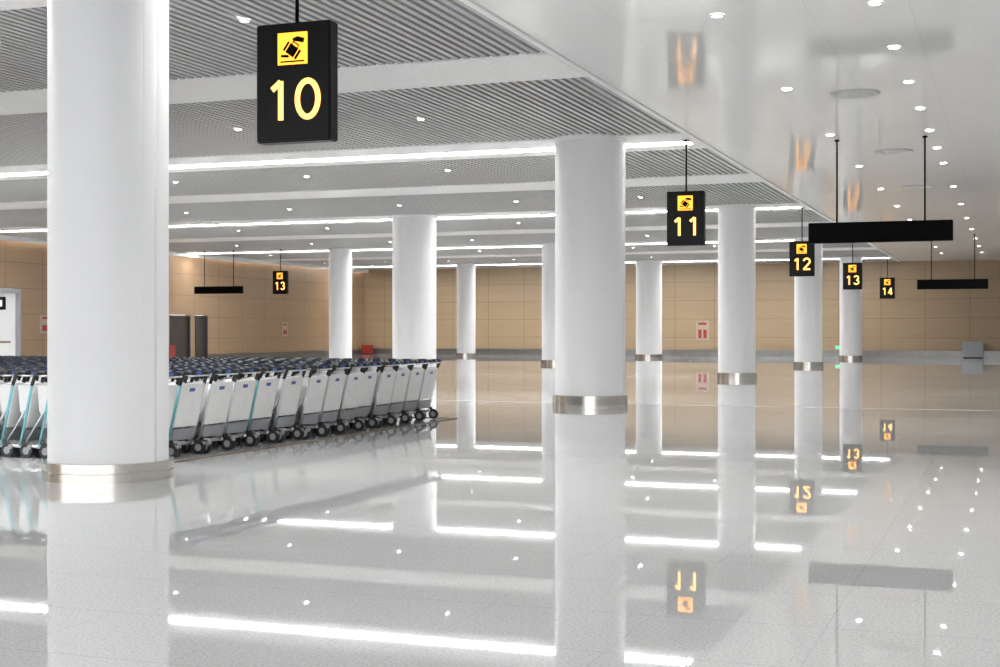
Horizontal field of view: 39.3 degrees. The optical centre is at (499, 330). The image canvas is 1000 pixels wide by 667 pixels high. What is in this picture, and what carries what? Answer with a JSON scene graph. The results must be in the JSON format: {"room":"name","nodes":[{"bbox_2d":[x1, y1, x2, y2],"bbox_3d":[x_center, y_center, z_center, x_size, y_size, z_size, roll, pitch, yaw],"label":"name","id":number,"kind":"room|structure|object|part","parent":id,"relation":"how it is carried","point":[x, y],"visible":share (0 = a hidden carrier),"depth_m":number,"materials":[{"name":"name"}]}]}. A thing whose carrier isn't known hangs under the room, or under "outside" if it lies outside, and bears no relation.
{"room":"airport terminal","nodes":[
{"label":"airport terminal","id":0,"kind":"room"},
{"bbox_2d":[0,240,363,356],"bbox_3d":[-25.307,-1.480,46.922,0.300,5.960,94.600,0,0,20],"label":"wall","id":1,"kind":"structure","parent":0,"point":[249,321],"depth_m":76.36,"materials":[{"name":"beige wood"}]},
{"bbox_2d":[0,293,14,355],"bbox_3d":[-21.235,-0.050,57.890,0.030,3.100,3.540,0,0,20],"label":"leaves","id":2,"kind":"object","parent":1,"relation":"attached to","point":[7,317],"visible":0.67,"depth_m":59.13,"materials":[{"name":"white paint"}]},
{"bbox_2d":[0,297,5,309],"bbox_3d":[-20.756,-1.150,58.135,0.500,0.540,0.090,0,0,20],"label":"flag sign","id":3,"kind":"object","parent":2,"relation":"attached to","point":[2,299],"visible":1,"depth_m":58.05,"materials":[{"name":"plastic"}]},
{"bbox_2d":[0,288,20,355],"bbox_3d":[-21.174,-0.140,57.868,0.300,3.280,3.760,0,0,20],"label":"frame","id":4,"kind":"object","parent":1,"relation":"attached to","point":[17,292],"visible":0.74,"depth_m":59.51,"materials":[{"name":"grey plastic"}]},
{"bbox_2d":[39,315,46,332],"bbox_3d":[-19.848,-0.300,61.269,0.040,0.800,0.900,0,0,20],"label":"board","id":5,"kind":"object","parent":1,"relation":"attached to","point":[41,321],"visible":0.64,"depth_m":60.92,"materials":[{"name":"paper"}]},
{"bbox_2d":[42,317,46,330],"bbox_3d":[-19.824,-0.310,61.261,0.010,0.620,0.600,0,0,20],"label":"blocks","id":6,"kind":"object","parent":5,"relation":"attached to","point":[44,327],"visible":0.57,"depth_m":61.10,"materials":[{"name":"paint"}]},
{"bbox_2d":[171,317,186,356],"bbox_3d":[-16.367,0.390,71.150,0.050,2.220,1.670,0,0,20],"label":"leaf","id":7,"kind":"object","parent":1,"relation":"attached to","point":[178,324],"visible":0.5,"depth_m":71.24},
{"bbox_2d":[170,315,190,356],"bbox_3d":[-16.335,0.350,71.138,0.260,2.300,1.810,0,0,20],"label":"door frame","id":8,"kind":"structure","parent":1,"relation":"attached to","point":[187,316],"depth_m":71.91,"materials":[{"name":"metal"}]},
{"bbox_2d":[197,317,204,356],"bbox_3d":[-15.686,0.390,73.004,0.050,2.220,1.020,0,0,20],"label":"leaf","id":9,"kind":"object","parent":1,"relation":"attached to","point":[200,320],"visible":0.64,"depth_m":73.07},
{"bbox_2d":[195,316,207,356],"bbox_3d":[-15.653,0.350,72.992,0.260,2.300,1.160,0,0,20],"label":"door frame","id":10,"kind":"structure","parent":1,"relation":"attached to","point":[206,317],"depth_m":73.45,"materials":[{"name":"metal"}]},
{"bbox_2d":[281,322,287,335],"bbox_3d":[-12.494,-0.100,81.260,0.040,0.800,0.700,0,0,20],"label":"board","id":11,"kind":"object","parent":1,"relation":"attached to","point":[283,327],"visible":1,"depth_m":81.20,"materials":[{"name":"paper"}]},
{"bbox_2d":[209,349,361,357],"bbox_3d":[-14.635,1.350,75.441,0.040,0.300,33.500,0,0,20],"label":"baseboard","id":12,"kind":"structure","parent":1,"relation":"attached to","point":[292,353],"depth_m":80.31,"materials":[{"name":"metal"}]},
{"bbox_2d":[0,0,892,267],"bbox_3d":[-8.619,-4.000,42.755,33.260,0.120,84.000,0,0,20],"label":"ceiling","id":13,"kind":"structure","parent":0,"point":[540,66],"depth_m":32.17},
{"bbox_2d":[0,235,368,272],"bbox_3d":[-24.913,-4.020,46.777,0.060,0.480,94.600,0,0,20],"label":"trim","id":14,"kind":"structure","parent":13,"relation":"attached to","point":[2,237],"depth_m":74.35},
{"bbox_2d":[194,250,243,293],"bbox_3d":[-13.870,-2.910,69.033,2.700,2.140,0.180,0,0,20],"label":"sign","id":15,"kind":"object","parent":13,"relation":"hanging from","point":[233,289],"visible":0.96,"depth_m":68.92,"materials":[{"name":"black metal"}]},
{"bbox_2d":[273,249,287,293],"bbox_3d":[-10.632,-2.885,67.842,0.780,2.190,0.197,0,0,20],"label":"number sign","id":16,"kind":"object","parent":13,"relation":"hanging from","point":[280,278],"visible":1,"depth_m":67.75,"materials":[{"name":"black"}]},
{"bbox_2d":[257,0,337,144],"bbox_3d":[-1.918,-2.880,13.236,0.780,2.200,0.197,0,0,20],"label":"number sign","id":17,"kind":"object","parent":13,"relation":"hanging from","point":[297,62],"visible":1,"depth_m":13.15,"materials":[{"name":"black"}]},
{"bbox_3d":[-1.918,-3.435,13.236,0.120,1.090,0.120,0,0,20],"label":"hanger rod","id":18,"kind":"part","parent":17,"relation":"part of","materials":[{"name":"black metal"}]},
{"bbox_2d":[0,142,863,266],"bbox_3d":[-8.604,-3.961,43.015,33.110,0.018,82.140,0,0,20],"label":"lights","id":19,"kind":"object","parent":13,"relation":"attached to","point":[663,143],"depth_m":33.03},
{"bbox_2d":[0,0,895,269],"bbox_3d":[-9.192,-3.995,40.994,33.080,0.070,94.600,0,0,20],"label":"ceiling slats","id":20,"kind":"object","parent":13,"relation":"attached to","point":[207,38],"depth_m":29.10,"materials":[{"name":"grey metal"}]},
{"bbox_2d":[667,140,705,245],"bbox_3d":[3.844,-2.870,28.900,0.780,2.220,0.197,0,0,20],"label":"number sign","id":21,"kind":"object","parent":13,"relation":"hanging from","point":[686,210],"visible":1,"depth_m":28.82,"materials":[{"name":"black"}]},
{"bbox_3d":[3.844,-3.425,28.900,0.120,1.110,0.120,0,0,20],"label":"hanger rod","id":22,"kind":"part","parent":21,"relation":"part of","materials":[{"name":"metal"}]},
{"bbox_2d":[789,207,814,276],"bbox_3d":[9.627,-2.860,44.620,0.780,2.240,0.197,0,0,20],"label":"number sign","id":23,"kind":"object","parent":13,"relation":"hanging from","point":[801,253],"visible":0.99,"depth_m":44.55,"materials":[{"name":"black"}]},
{"bbox_3d":[9.627,-3.415,44.620,0.120,1.130,0.120,0,0,20],"label":"hanger rod","id":24,"kind":"part","parent":23,"relation":"part of","materials":[{"name":"silver metal"}]},
{"bbox_2d":[843,243,861,289],"bbox_3d":[14.736,-2.855,58.510,0.780,2.250,0.197,0,0,20],"label":"number sign","id":25,"kind":"object","parent":13,"relation":"hanging from","point":[852,272],"visible":0.94,"depth_m":58.43,"materials":[{"name":"black"}]},
{"bbox_2d":[880,257,894,298],"bbox_3d":[20.605,-2.850,74.465,0.780,2.260,0.197,0,0,20],"label":"number sign","id":26,"kind":"object","parent":13,"relation":"hanging from","point":[887,285],"visible":1,"depth_m":74.39,"materials":[{"name":"black"}]},
{"bbox_2d":[0,354,999,666],"bbox_3d":[0.132,1.600,37.724,54.400,0.200,94.900,0,0,20],"label":"floor","id":27,"kind":"structure","parent":0,"point":[527,531],"depth_m":10.32,"materials":[{"name":"tile"}]},
{"bbox_2d":[0,370,183,458],"bbox_3d":[-9.043,0.985,18.084,11.209,1.030,0.580,0,0,20],"label":"luggage trolley","id":28,"kind":"object","parent":27,"relation":"on","point":[24,404],"visible":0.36,"depth_m":16.60,"materials":[{"name":"metal"}]},
{"bbox_2d":[0,368,210,457],"bbox_3d":[-8.847,0.985,18.662,11.209,1.030,0.580,0,0,20],"label":"luggage trolley","id":29,"kind":"object","parent":27,"relation":"on","point":[189,396],"visible":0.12,"depth_m":16.82,"materials":[{"name":"metal"}]},
{"bbox_2d":[42,456,173,483],"bbox_3d":[-4.016,1.406,14.370,1.310,0.188,1.310,0,0,20],"label":"ring","id":30,"kind":"object","parent":27,"relation":"on","point":[162,469],"visible":0.75,"depth_m":13.80,"materials":[{"name":"metal"}]},
{"bbox_2d":[47,0,168,463],"bbox_3d":[-4.016,-1.435,14.370,1.200,5.630,1.200,0,0,20],"label":"shaft","id":31,"kind":"object","parent":30,"relation":"on","point":[108,60],"visible":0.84,"depth_m":13.85,"materials":[{"name":"white paint"}]},
{"bbox_2d":[0,366,239,453],"bbox_3d":[-8.604,0.985,19.222,11.209,1.030,0.580,0,0,20],"label":"luggage trolley","id":32,"kind":"object","parent":27,"relation":"on","point":[214,408],"visible":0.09,"depth_m":17.34,"materials":[{"name":"metal"}]},
{"bbox_2d":[0,365,261,448],"bbox_3d":[-8.420,0.985,19.805,11.209,1.030,0.580,0,0,20],"label":"luggage trolley","id":33,"kind":"object","parent":27,"relation":"on","point":[243,390],"visible":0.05,"depth_m":17.97,"materials":[{"name":"metal"}]},
{"bbox_2d":[0,364,284,445],"bbox_3d":[-8.220,0.985,20.381,11.209,1.030,0.580,0,0,20],"label":"luggage trolley","id":34,"kind":"object","parent":27,"relation":"on","point":[264,396],"visible":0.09,"depth_m":18.52,"materials":[{"name":"metal"}]},
{"bbox_2d":[0,363,308,442],"bbox_3d":[-7.971,0.985,20.939,11.209,1.030,0.580,0,0,20],"label":"luggage trolley","id":35,"kind":"object","parent":27,"relation":"on","point":[288,392],"visible":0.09,"depth_m":19.06,"materials":[{"name":"metal"}]},
{"bbox_2d":[0,362,332,438],"bbox_3d":[-7.703,0.985,21.491,11.209,1.030,0.580,0,0,20],"label":"luggage trolley","id":36,"kind":"object","parent":27,"relation":"on","point":[313,388],"visible":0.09,"depth_m":19.61,"materials":[{"name":"metal"}]},
{"bbox_2d":[169,345,174,356],"bbox_3d":[-16.485,1.100,69.456,0.500,0.800,0.612,0,0,20],"label":"base cabinet","id":37,"kind":"object","parent":27,"relation":"on","point":[171,347],"visible":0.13,"depth_m":69.36,"materials":[{"name":"red paint"}]},
{"bbox_2d":[0,361,350,435],"bbox_3d":[-7.505,0.985,22.068,11.209,1.030,0.580,0,0,20],"label":"luggage trolley","id":38,"kind":"object","parent":27,"relation":"on","point":[333,393],"visible":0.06,"depth_m":20.24,"materials":[{"name":"metal"}]},
{"bbox_2d":[0,360,368,432],"bbox_3d":[-7.299,0.985,22.642,11.209,1.030,0.580,0,0,20],"label":"luggage trolley","id":39,"kind":"object","parent":27,"relation":"on","point":[350,396],"visible":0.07,"depth_m":20.80,"materials":[{"name":"metal"}]},
{"bbox_2d":[0,359,382,428],"bbox_3d":[-7.149,0.985,23.237,11.209,1.030,0.580,0,0,20],"label":"luggage trolley","id":40,"kind":"object","parent":27,"relation":"on","point":[369,380],"visible":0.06,"depth_m":21.49,"materials":[{"name":"metal"}]},
{"bbox_2d":[0,358,400,427],"bbox_3d":[-6.903,0.985,23.796,11.209,1.030,0.580,0,0,20],"label":"luggage trolley","id":41,"kind":"object","parent":27,"relation":"on","point":[383,389],"visible":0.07,"depth_m":21.97,"materials":[{"name":"metal"}]},
{"bbox_2d":[0,357,414,422],"bbox_3d":[-6.722,0.985,24.380,11.209,1.030,0.580,0,0,20],"label":"luggage trolley","id":42,"kind":"object","parent":27,"relation":"on","point":[402,375],"visible":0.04,"depth_m":22.62,"materials":[{"name":"metal"}]},
{"bbox_2d":[0,356,428,422],"bbox_3d":[-6.523,0.985,24.956,11.209,1.030,0.580,0,0,20],"label":"luggage trolley","id":43,"kind":"object","parent":27,"relation":"on","point":[416,374],"visible":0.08,"depth_m":23.18,"materials":[{"name":"metal"}]},
{"bbox_2d":[3,356,441,419],"bbox_3d":[-6.320,0.985,25.532,11.209,1.030,0.580,0,0,20],"label":"luggage trolley","id":44,"kind":"object","parent":27,"relation":"on","point":[430,373],"visible":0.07,"depth_m":23.76,"materials":[{"name":"metal"}]},
{"bbox_2d":[174,416,456,462],"bbox_3d":[-7.649,1.494,21.887,11.530,0.012,8.800,0,0,20],"label":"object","id":45,"kind":"object","parent":27,"relation":"on","point":[397,416],"visible":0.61,"depth_m":18.95,"materials":[{"name":"silver metal"}]},
{"bbox_2d":[362,345,372,353],"bbox_3d":[-8.576,1.200,90.520,0.600,0.600,0.462,0,0,20],"label":"cabinet","id":46,"kind":"object","parent":27,"relation":"on","point":[366,349],"visible":0.97,"depth_m":90.32,"materials":[{"name":"red paint"}]},
{"bbox_3d":[-8.654,1.180,90.309,0.480,0.400,0.012,0,0,20],"label":"door panel","id":47,"kind":"part","parent":46,"relation":"part of","materials":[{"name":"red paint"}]},
{"bbox_2d":[456,353,475,356],"bbox_3d":[-2.007,1.406,82.889,1.220,0.188,1.220,0,0,20],"label":"ring","id":48,"kind":"object","parent":27,"relation":"on","point":[457,354],"visible":0.98,"depth_m":82.34,"materials":[{"name":"metal"}]},
{"bbox_2d":[457,265,474,352],"bbox_3d":[-2.007,-1.435,82.889,1.110,5.630,1.110,0,0,20],"label":"shaft","id":49,"kind":"object","parent":48,"relation":"on","point":[465,273],"visible":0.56,"depth_m":82.40,"materials":[{"name":"white paint"}]},
{"bbox_2d":[541,360,554,363],"bbox_3d":[2.638,1.406,63.653,1.580,0.188,1.580,0,0,20],"label":"ring","id":50,"kind":"object","parent":27,"relation":"on","point":[542,361],"visible":0.43,"depth_m":63.02,"materials":[{"name":"metal"}]},
{"bbox_2d":[542,244,554,359],"bbox_3d":[2.638,-1.435,63.653,1.470,5.630,1.470,0,0,20],"label":"shaft","id":51,"kind":"object","parent":50,"relation":"on","point":[548,251],"visible":0.25,"depth_m":63.07,"materials":[{"name":"white paint"}]},
{"bbox_2d":[552,394,627,405],"bbox_3d":[1.864,1.406,28.936,1.560,0.188,1.560,0,0,20],"label":"ring","id":52,"kind":"object","parent":27,"relation":"on","point":[556,399],"visible":0.88,"depth_m":28.25,"materials":[{"name":"metal"}]},
{"bbox_2d":[555,138,624,395],"bbox_3d":[1.864,-1.435,28.936,1.450,5.630,1.450,0,0,20],"label":"shaft","id":53,"kind":"object","parent":52,"relation":"on","point":[589,172],"visible":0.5,"depth_m":28.30,"materials":[{"name":"white paint"}]},
{"bbox_2d":[554,133,625,143],"bbox_3d":[1.864,-3.940,28.935,1.494,0.100,1.494,0,0,20],"label":"trim","id":54,"kind":"structure","parent":53,"relation":"on","point":[590,135],"depth_m":28.28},
{"bbox_2d":[635,354,662,357],"bbox_3d":[8.411,1.406,79.057,1.580,0.188,1.580,0,0,20],"label":"ring","id":55,"kind":"object","parent":27,"relation":"on","point":[636,355],"visible":1,"depth_m":78.37,"materials":[{"name":"metal"}]},
{"bbox_2d":[636,261,661,353],"bbox_3d":[8.411,-1.435,79.057,1.470,5.630,1.470,0,0,20],"label":"shaft","id":56,"kind":"object","parent":55,"relation":"on","point":[648,273],"visible":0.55,"depth_m":78.42,"materials":[{"name":"white paint"}]},
{"bbox_2d":[635,260,661,261],"bbox_3d":[8.411,-3.940,79.057,1.514,0.100,1.514,0,0,20],"label":"trim","id":57,"kind":"structure","parent":56,"relation":"on","point":[638,260],"depth_m":78.41,"materials":[{"name":"white metal"}]},
{"bbox_2d":[439,400,999,410],"bbox_3d":[-2.407,1.499,30.677,53.300,0.002,0.120,0,0,20],"label":"trim","id":58,"kind":"structure","parent":27,"relation":"on","point":[439,400],"depth_m":27.78,"materials":[{"name":"silver metal"}]},
{"bbox_2d":[716,372,756,378],"bbox_3d":[7.498,1.406,44.337,1.280,0.188,1.280,0,0,20],"label":"ring","id":59,"kind":"object","parent":27,"relation":"on","point":[718,375],"visible":0.88,"depth_m":43.78,"materials":[{"name":"metal"}]},
{"bbox_2d":[718,203,755,372],"bbox_3d":[7.498,-1.435,44.337,1.170,5.630,1.170,0,0,20],"label":"shaft","id":60,"kind":"object","parent":59,"relation":"on","point":[736,225],"visible":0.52,"depth_m":43.83,"materials":[{"name":"white paint"}]},
{"bbox_2d":[717,203,755,208],"bbox_3d":[7.498,-3.940,44.337,1.214,0.100,1.214,0,0,20],"label":"trim","id":61,"kind":"structure","parent":60,"relation":"on","point":[730,205],"depth_m":43.78,"materials":[{"name":"white metal"}]},
{"bbox_2d":[793,362,823,366],"bbox_3d":[13.168,1.406,59.779,1.280,0.188,1.280,0,0,20],"label":"ring","id":62,"kind":"object","parent":27,"relation":"on","point":[809,364],"visible":0.91,"depth_m":59.22,"materials":[{"name":"metal"}]},
{"bbox_2d":[794,239,821,361],"bbox_3d":[13.168,-1.435,59.779,1.170,5.630,1.170,0,0,20],"label":"shaft","id":63,"kind":"object","parent":62,"relation":"on","point":[807,289],"visible":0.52,"depth_m":59.29,"materials":[{"name":"white paint"}]},
{"bbox_2d":[839,355,862,358],"bbox_3d":[18.847,1.406,75.218,1.280,0.188,1.280,0,0,20],"label":"ring","id":64,"kind":"object","parent":27,"relation":"on","point":[840,356],"visible":0.91,"depth_m":74.67,"materials":[{"name":"metal"}]},
{"bbox_2d":[840,258,861,355],"bbox_3d":[18.847,-1.435,75.218,1.170,5.630,1.170,0,0,20],"label":"shaft","id":65,"kind":"object","parent":64,"relation":"on","point":[850,300],"visible":0.59,"depth_m":74.72,"materials":[{"name":"white paint"}]},
{"bbox_2d":[962,342,982,357],"bbox_3d":[26.312,1.050,77.900,1.100,0.900,0.512,0,0,20],"label":"cabinet","id":66,"kind":"object","parent":27,"relation":"on","point":[969,349],"visible":0.99,"depth_m":77.67,"materials":[{"name":"grey plastic"}]},
{"bbox_2d":[364,260,999,350],"bbox_3d":[16.462,-1.480,82.116,54.400,5.960,0.300,0,0,20],"label":"wall","id":67,"kind":"structure","parent":0,"point":[508,301],"depth_m":82.32,"materials":[{"name":"beige wood"}]},
{"bbox_2d":[373,348,999,357],"bbox_3d":[16.418,1.310,81.924,53.750,0.380,0.090,0,0,20],"label":"baseboard","id":68,"kind":"structure","parent":67,"relation":"attached to","point":[628,352],"depth_m":82.24,"materials":[{"name":"metal"}]},
{"bbox_2d":[696,321,708,339],"bbox_3d":[12.086,-0.025,83.544,0.800,1.150,0.040,0,0,20],"label":"board","id":69,"kind":"object","parent":67,"relation":"attached to","point":[698,327],"visible":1,"depth_m":83.53,"materials":[{"name":"plastic"}]},
{"bbox_2d":[698,323,706,337],"bbox_3d":[12.077,-0.032,83.521,0.500,0.935,0.010,0,0,20],"label":"blocks","id":70,"kind":"object","parent":69,"relation":"attached to","point":[699,331],"visible":1,"depth_m":83.51,"materials":[{"name":"red paint"}]},
{"bbox_2d":[473,0,999,260],"bbox_3d":[15.894,-4.010,31.766,20.100,0.100,94.600,0,0,20],"label":"ceiling","id":71,"kind":"structure","parent":0,"point":[721,81],"depth_m":22.58,"materials":[{"name":"white paint"}]},
{"bbox_2d":[459,0,900,261],"bbox_3d":[6.414,-4.070,35.253,0.098,0.280,94.600,0,0,20],"label":"trim","id":72,"kind":"structure","parent":71,"relation":"attached to","point":[471,3],"depth_m":22.69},
{"bbox_2d":[710,13,724,17],"bbox_3d":[2.718,-3.949,17.490,0.186,0.018,0.242,0,0,20],"label":"recessed light","id":73,"kind":"object","parent":71,"relation":"in","point":[718,15],"depth_m":17.50,"materials":[{"name":"grey"}]},
{"bbox_2d":[781,88,791,90],"bbox_3d":[4.681,-3.949,22.838,0.167,0.018,0.236,0,0,20],"label":"recessed light","id":74,"kind":"object","parent":71,"relation":"in","point":[783,89],"depth_m":22.85,"materials":[{"name":"grey"}]},
{"bbox_2d":[830,89,879,98],"bbox_3d":[5.905,-3.938,23.294,0.820,0.045,0.820,0,0,20],"label":"ceiling vent","id":75,"kind":"object","parent":71,"relation":"in","point":[849,93],"visible":1,"depth_m":23.17,"materials":[{"name":"white metal"}]},
{"bbox_2d":[868,1,882,5],"bbox_3d":[4.516,-3.949,16.839,0.168,0.018,0.237,0,0,20],"label":"recessed light","id":76,"kind":"object","parent":71,"relation":"in","point":[871,3],"depth_m":16.85,"materials":[{"name":"grey"}]},
{"bbox_2d":[808,135,952,243],"bbox_3d":[7.779,-2.900,28.678,2.860,2.160,0.180,0,0,20],"label":"sign","id":77,"kind":"object","parent":71,"relation":"hanging from","point":[914,230],"visible":1,"depth_m":28.58,"materials":[{"name":"black metal"}]},
{"bbox_2d":[875,149,912,154],"bbox_3d":[8.667,-3.938,30.802,0.820,0.045,0.820,0,0,20],"label":"ceiling vent","id":78,"kind":"object","parent":71,"relation":"in","point":[884,151],"visible":1,"depth_m":30.67,"materials":[{"name":"white metal"}]},
{"bbox_2d":[887,46,900,48],"bbox_3d":[5.478,-3.949,19.456,0.175,0.018,0.195,0,0,20],"label":"recessed light","id":79,"kind":"object","parent":71,"relation":"in","point":[889,47],"depth_m":19.47,"materials":[{"name":"grey"}]},
{"bbox_2d":[903,81,914,83],"bbox_3d":[6.486,-3.949,22.191,0.170,0.018,0.224,0,0,20],"label":"recessed light","id":80,"kind":"object","parent":71,"relation":"in","point":[905,82],"depth_m":22.21,"materials":[{"name":"grey"}]},
{"bbox_2d":[902,185,932,188],"bbox_3d":[11.429,-3.938,38.310,0.820,0.045,0.820,0,0,20],"label":"ceiling vent","id":81,"kind":"object","parent":71,"relation":"in","point":[907,186],"visible":0.95,"depth_m":38.17,"materials":[{"name":"white metal"}]},
{"bbox_2d":[917,234,987,289],"bbox_3d":[18.591,-2.850,57.518,2.780,2.260,0.180,0,0,20],"label":"sign","id":82,"kind":"object","parent":71,"relation":"hanging from","point":[974,283],"visible":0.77,"depth_m":57.43,"materials":[{"name":"black metal"}]},
{"bbox_3d":[-2.948,1.406,48.180,1.620,0.188,1.620,0,0,20],"label":"ring","id":83,"kind":"object","parent":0,"visible":0},
{"bbox_2d":[392,216,435,366],"bbox_3d":[-2.948,-1.435,48.180,1.510,5.630,1.510,0,0,20],"label":"shaft","id":84,"kind":"object","parent":83,"relation":"on","point":[413,237],"visible":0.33,"depth_m":47.52,"materials":[{"name":"white paint"}]},
{"bbox_2d":[392,214,436,217],"bbox_3d":[-2.948,-3.940,48.180,1.554,0.100,1.554,0,0,20],"label":"ceiling collar","id":85,"kind":"structure","parent":84,"relation":"on","point":[397,215],"depth_m":47.51,"materials":[{"name":"white metal"}]},
{"bbox_3d":[-7.686,1.406,67.451,1.220,0.188,1.220,0,0,20],"label":"ring","id":86,"kind":"object","parent":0,"visible":0},
{"bbox_2d":[329,250,351,357],"bbox_3d":[-7.686,-1.435,67.451,1.110,5.630,1.110,0,0,20],"label":"shaft","id":87,"kind":"object","parent":86,"relation":"on","point":[340,261],"visible":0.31,"depth_m":66.97,"materials":[{"name":"white paint"}]},
{"bbox_2d":[328,248,352,249],"bbox_3d":[-7.686,-3.940,67.451,1.154,0.100,1.154,0,0,20],"label":"ceiling collar","id":88,"kind":"structure","parent":87,"relation":"on","point":[329,248],"depth_m":66.93,"materials":[{"name":"white metal"}]}
]}

